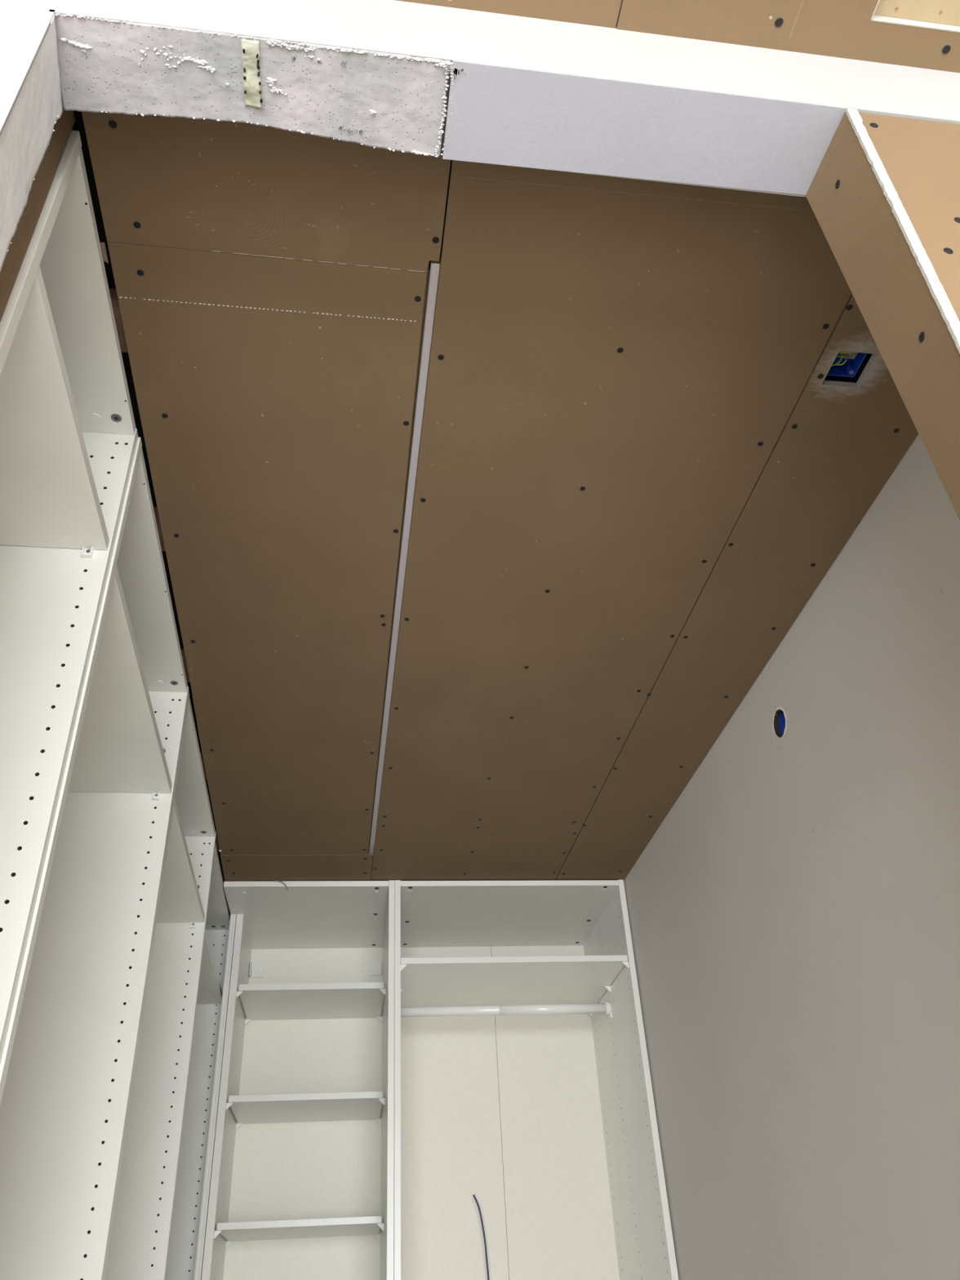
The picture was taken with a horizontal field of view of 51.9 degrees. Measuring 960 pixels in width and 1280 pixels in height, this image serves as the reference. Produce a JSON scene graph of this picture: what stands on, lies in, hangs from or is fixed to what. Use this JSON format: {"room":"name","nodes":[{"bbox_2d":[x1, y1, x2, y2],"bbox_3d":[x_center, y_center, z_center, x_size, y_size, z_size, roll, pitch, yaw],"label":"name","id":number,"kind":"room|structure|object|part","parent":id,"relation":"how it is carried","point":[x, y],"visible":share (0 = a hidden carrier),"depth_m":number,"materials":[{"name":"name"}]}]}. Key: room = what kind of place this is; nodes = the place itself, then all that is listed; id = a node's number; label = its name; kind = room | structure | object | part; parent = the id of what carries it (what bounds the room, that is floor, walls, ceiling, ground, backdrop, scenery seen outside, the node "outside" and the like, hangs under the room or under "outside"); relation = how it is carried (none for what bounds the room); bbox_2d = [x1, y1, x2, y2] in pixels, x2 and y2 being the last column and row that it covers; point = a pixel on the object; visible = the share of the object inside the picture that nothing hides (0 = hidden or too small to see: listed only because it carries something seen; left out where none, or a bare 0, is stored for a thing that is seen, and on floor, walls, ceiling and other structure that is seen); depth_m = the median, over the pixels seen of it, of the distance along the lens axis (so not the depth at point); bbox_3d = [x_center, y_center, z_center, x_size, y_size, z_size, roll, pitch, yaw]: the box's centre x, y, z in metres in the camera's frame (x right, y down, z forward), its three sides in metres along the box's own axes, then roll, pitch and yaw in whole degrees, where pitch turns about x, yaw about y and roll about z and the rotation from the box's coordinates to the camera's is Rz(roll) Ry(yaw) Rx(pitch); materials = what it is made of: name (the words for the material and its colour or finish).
{"room":"walk-in closet","nodes":[
{"label":"walk-in closet","id":0,"kind":"room"},
{"bbox_2d":[0,102,75,321],"bbox_3d":[-0.720,0.294,0.431,0.599,2.430,0.082,2,-36,-8],"label":"wall","id":1,"kind":"structure","parent":0,"point":[45,175],"depth_m":1.04,"materials":[{"name":"paper"}]},
{"bbox_2d":[0,0,959,519],"bbox_3d":[-0.073,0.264,0.453,4.800,2.442,0.106,2,-36,-8],"label":"wall","id":2,"kind":"structure","parent":0,"point":[873,148],"depth_m":1.04,"materials":[{"name":"white paint"}]},
{"bbox_2d":[71,0,959,915],"bbox_3d":[-0.081,-0.916,0.848,4.800,0.087,6.924,2,-36,-8],"label":"ceiling","id":3,"kind":"structure","parent":0,"point":[641,462],"depth_m":1.65,"materials":[{"name":"brown"}]},
{"bbox_2d":[255,878,288,890],"bbox_3d":[-0.642,0.754,3.046,0.101,0.038,0.005,1,-36,-7],"label":"cable","id":4,"kind":"object","parent":3,"relation":"hanging from","point":[255,878],"visible":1,"depth_m":3.05,"materials":[{"name":"grey plastic"}]},
{"bbox_2d":[368,259,439,854],"bbox_3d":[-0.195,0.058,2.150,0.019,0.016,1.990,2,-36,-8],"label":"ceiling light strip","id":5,"kind":"object","parent":3,"relation":"attached to","point":[433,274],"visible":0.95,"depth_m":1.73,"materials":[{"name":"silver metal"}]},
{"bbox_2d":[826,351,866,377],"bbox_3d":[0.564,-0.451,1.538,0.067,0.035,0.074,2,-36,-8],"label":"junction box","id":6,"kind":"object","parent":3,"relation":"attached to","point":[846,364],"visible":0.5,"depth_m":1.56,"materials":[{"name":"blue plastic"}]},
{"bbox_2d":[623,434,959,1279],"bbox_3d":[0.650,1.212,1.835,0.013,2.430,3.020,2,-36,-8],"label":"wall","id":7,"kind":"structure","parent":0,"point":[793,913],"depth_m":1.88,"materials":[{"name":"beige paint"}]},
{"bbox_2d":[773,709,785,737],"bbox_3d":[0.656,0.180,2.128,0.019,0.060,0.060,2,-36,-8],"label":"wall box","id":8,"kind":"object","parent":7,"relation":"attached to","point":[779,719],"visible":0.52,"depth_m":2.15,"materials":[{"name":"blue plastic"}]},
{"bbox_3d":[0.033,1.085,-0.545,4.800,0.060,6.972,2,-36,-8],"label":"floor","id":9,"kind":"structure","parent":0,"visible":0},
{"bbox_2d":[0,130,137,1064],"bbox_3d":[-0.743,0.487,0.648,0.584,2.368,0.490,2,-36,-8],"label":"shelving unit","id":10,"kind":"object","parent":9,"relation":"on","point":[68,434],"visible":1,"depth_m":1.28,"materials":[{"name":"white laminate"}]},
{"bbox_3d":[-0.709,0.350,0.458,0.580,2.368,0.018,2,-36,-8],"label":"panel","id":11,"kind":"part","parent":10,"relation":"part of","materials":[{"name":"white laminate"}]},
{"bbox_2d":[0,265,109,550],"bbox_3d":[-0.785,-0.277,1.192,0.573,0.019,0.451,2,-36,-8],"label":"shelf","id":12,"kind":"object","parent":10,"relation":"attached to","point":[49,499],"depth_m":1.25,"materials":[{"name":"white laminate"}]},
{"bbox_3d":[-0.772,0.624,0.837,0.580,2.368,0.018,2,-36,-8],"label":"panel","id":13,"kind":"part","parent":10,"relation":"part of","materials":[{"name":"white laminate"}]},
{"bbox_2d":[0,436,189,1279],"bbox_3d":[-0.823,0.847,1.147,0.584,2.368,0.750,2,-36,-8],"label":"shelving unit","id":14,"kind":"object","parent":9,"relation":"on","point":[67,1065],"visible":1,"depth_m":1.74,"materials":[{"name":"white laminate"}]},
{"bbox_3d":[-0.772,0.635,0.853,0.580,2.368,0.018,2,-36,-8],"label":"panel","id":15,"kind":"part","parent":14,"relation":"part of","materials":[{"name":"white laminate"}]},
{"bbox_2d":[67,565,172,793],"bbox_3d":[-0.865,0.087,1.687,0.573,0.019,0.711,2,-36,-8],"label":"shelf","id":16,"kind":"object","parent":14,"relation":"attached to","point":[120,750],"depth_m":1.79,"materials":[{"name":"white laminate"}]},
{"bbox_2d":[103,692,216,1279],"bbox_3d":[-0.924,1.282,1.749,0.584,2.368,0.750,2,-36,-8],"label":"frame","id":17,"kind":"object","parent":9,"relation":"on","point":[138,1247],"visible":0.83,"depth_m":2.37,"materials":[{"name":"white laminate"}]},
{"bbox_2d":[156,798,204,922],"bbox_3d":[-0.966,0.523,2.290,0.573,0.019,0.711,2,-36,-8],"label":"shelf","id":18,"kind":"object","parent":17,"relation":"attached to","point":[180,901],"depth_m":2.40,"materials":[{"name":"white laminate"}]},
{"bbox_2d":[164,844,230,1279],"bbox_3d":[-1.031,1.718,2.354,0.584,2.368,0.755,2,-36,-8],"label":"frame","id":19,"kind":"object","parent":9,"relation":"on","point":[183,1243],"visible":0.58,"depth_m":3.01,"materials":[{"name":"white laminate"}]},
{"bbox_2d":[196,929,222,1004],"bbox_3d":[-1.073,0.960,2.893,0.573,0.019,0.717,2,-36,-8],"label":"shelf","id":20,"kind":"object","parent":19,"relation":"attached to","point":[210,991],"depth_m":3.02,"materials":[{"name":"white laminate"}]},
{"bbox_2d":[201,880,394,1279],"bbox_3d":[-0.506,1.887,2.634,0.526,2.368,0.594,1,-36,-7],"label":"frame","id":21,"kind":"object","parent":9,"relation":"on","point":[302,1188],"visible":0.99,"depth_m":3.15,"materials":[{"name":"white laminate"}]},
{"bbox_2d":[193,914,236,1279],"bbox_3d":[-0.753,1.860,2.559,0.018,2.348,0.019,2,-36,-8],"label":"strip","id":22,"kind":"object","parent":21,"relation":"attached to","point":[215,1093],"visible":1,"depth_m":2.90,"materials":[{"name":"white"}]},
{"bbox_3d":[-0.749,1.956,2.695,0.022,2.348,0.349,1,-36,-7],"label":"panel","id":23,"kind":"part","parent":21,"relation":"part of","materials":[{"name":"white plastic"}]},
{"bbox_2d":[216,1215,382,1241],"bbox_3d":[-0.521,1.727,2.891,0.453,0.017,0.349,1,-36,-7],"label":"shelf","id":24,"kind":"object","parent":21,"relation":"attached to","point":[363,1228],"depth_m":2.83,"materials":[{"name":"white laminate"}]},
{"bbox_3d":[-0.531,2.036,2.888,0.506,2.312,0.005,1,-36,-7],"label":"panel","id":25,"kind":"part","parent":21,"relation":"part of","materials":[{"name":"white laminate"}]},
{"bbox_2d":[228,1091,382,1124],"bbox_3d":[-0.537,1.462,3.080,0.453,0.018,0.349,1,-36,-7],"label":"shelf","id":26,"kind":"object","parent":21,"relation":"attached to","point":[361,1107],"depth_m":3.04,"materials":[{"name":"white laminate"}]},
{"bbox_2d":[238,982,383,1020],"bbox_3d":[-0.552,1.198,3.267,0.453,0.019,0.349,1,-36,-7],"label":"shelf","id":27,"kind":"object","parent":21,"relation":"attached to","point":[313,1001],"depth_m":3.23,"materials":[{"name":"white laminate"}]},
{"bbox_3d":[-0.254,1.892,2.662,0.018,2.368,0.588,1,-36,-7],"label":"panel","id":28,"kind":"part","parent":21,"relation":"part of","materials":[{"name":"white plastic"}]},
{"bbox_2d":[393,880,678,1279],"bbox_3d":[0.122,1.903,2.709,0.739,2.368,0.596,1,-36,-7],"label":"wardrobe","id":29,"kind":"object","parent":9,"relation":"on","point":[522,1082],"visible":0.98,"depth_m":3.20,"materials":[{"name":"white laminate"}]},
{"bbox_3d":[-0.236,1.892,2.664,0.018,2.368,0.589,1,-36,-7],"label":"panel","id":30,"kind":"part","parent":29,"relation":"part of","materials":[{"name":"white plastic"}]},
{"bbox_3d":[-0.092,2.048,2.940,0.376,2.312,0.005,1,-36,-7],"label":"panel","id":31,"kind":"part","parent":29,"relation":"part of","materials":[{"name":"white laminate"}]},
{"bbox_2d":[472,1194,489,1279],"bbox_3d":[0.046,2.323,2.692,0.030,1.419,0.089,-23,-40,25],"label":"cable","id":32,"kind":"object","parent":29,"relation":"attached to","point":[473,1195],"visible":1,"depth_m":3.02,"materials":[{"name":"plastic"}]},
{"bbox_2d":[400,955,627,1007],"bbox_3d":[0.077,1.144,3.247,0.700,0.018,0.584,1,-36,-7],"label":"shelf","id":33,"kind":"object","parent":29,"relation":"attached to","point":[531,980],"depth_m":3.15,"materials":[{"name":"white laminate"}]},
{"bbox_3d":[0.275,2.057,2.984,0.362,2.312,0.005,1,-36,-7],"label":"panel","id":34,"kind":"part","parent":29,"relation":"part of","materials":[{"name":"white laminate"}]},
{"bbox_2d":[604,1001,612,1019],"bbox_3d":[0.421,1.218,3.246,0.018,0.052,0.039,2,-36,-7],"label":"bracket","id":35,"kind":"object","parent":29,"relation":"attached to","point":[607,1005],"depth_m":3.23,"materials":[{"name":"white plastic"}]},
{"bbox_3d":[0.480,1.911,2.750,0.018,2.368,0.588,2,-36,-7],"label":"panel","id":36,"kind":"part","parent":29,"relation":"part of","materials":[{"name":"white plastic"}]}
]}

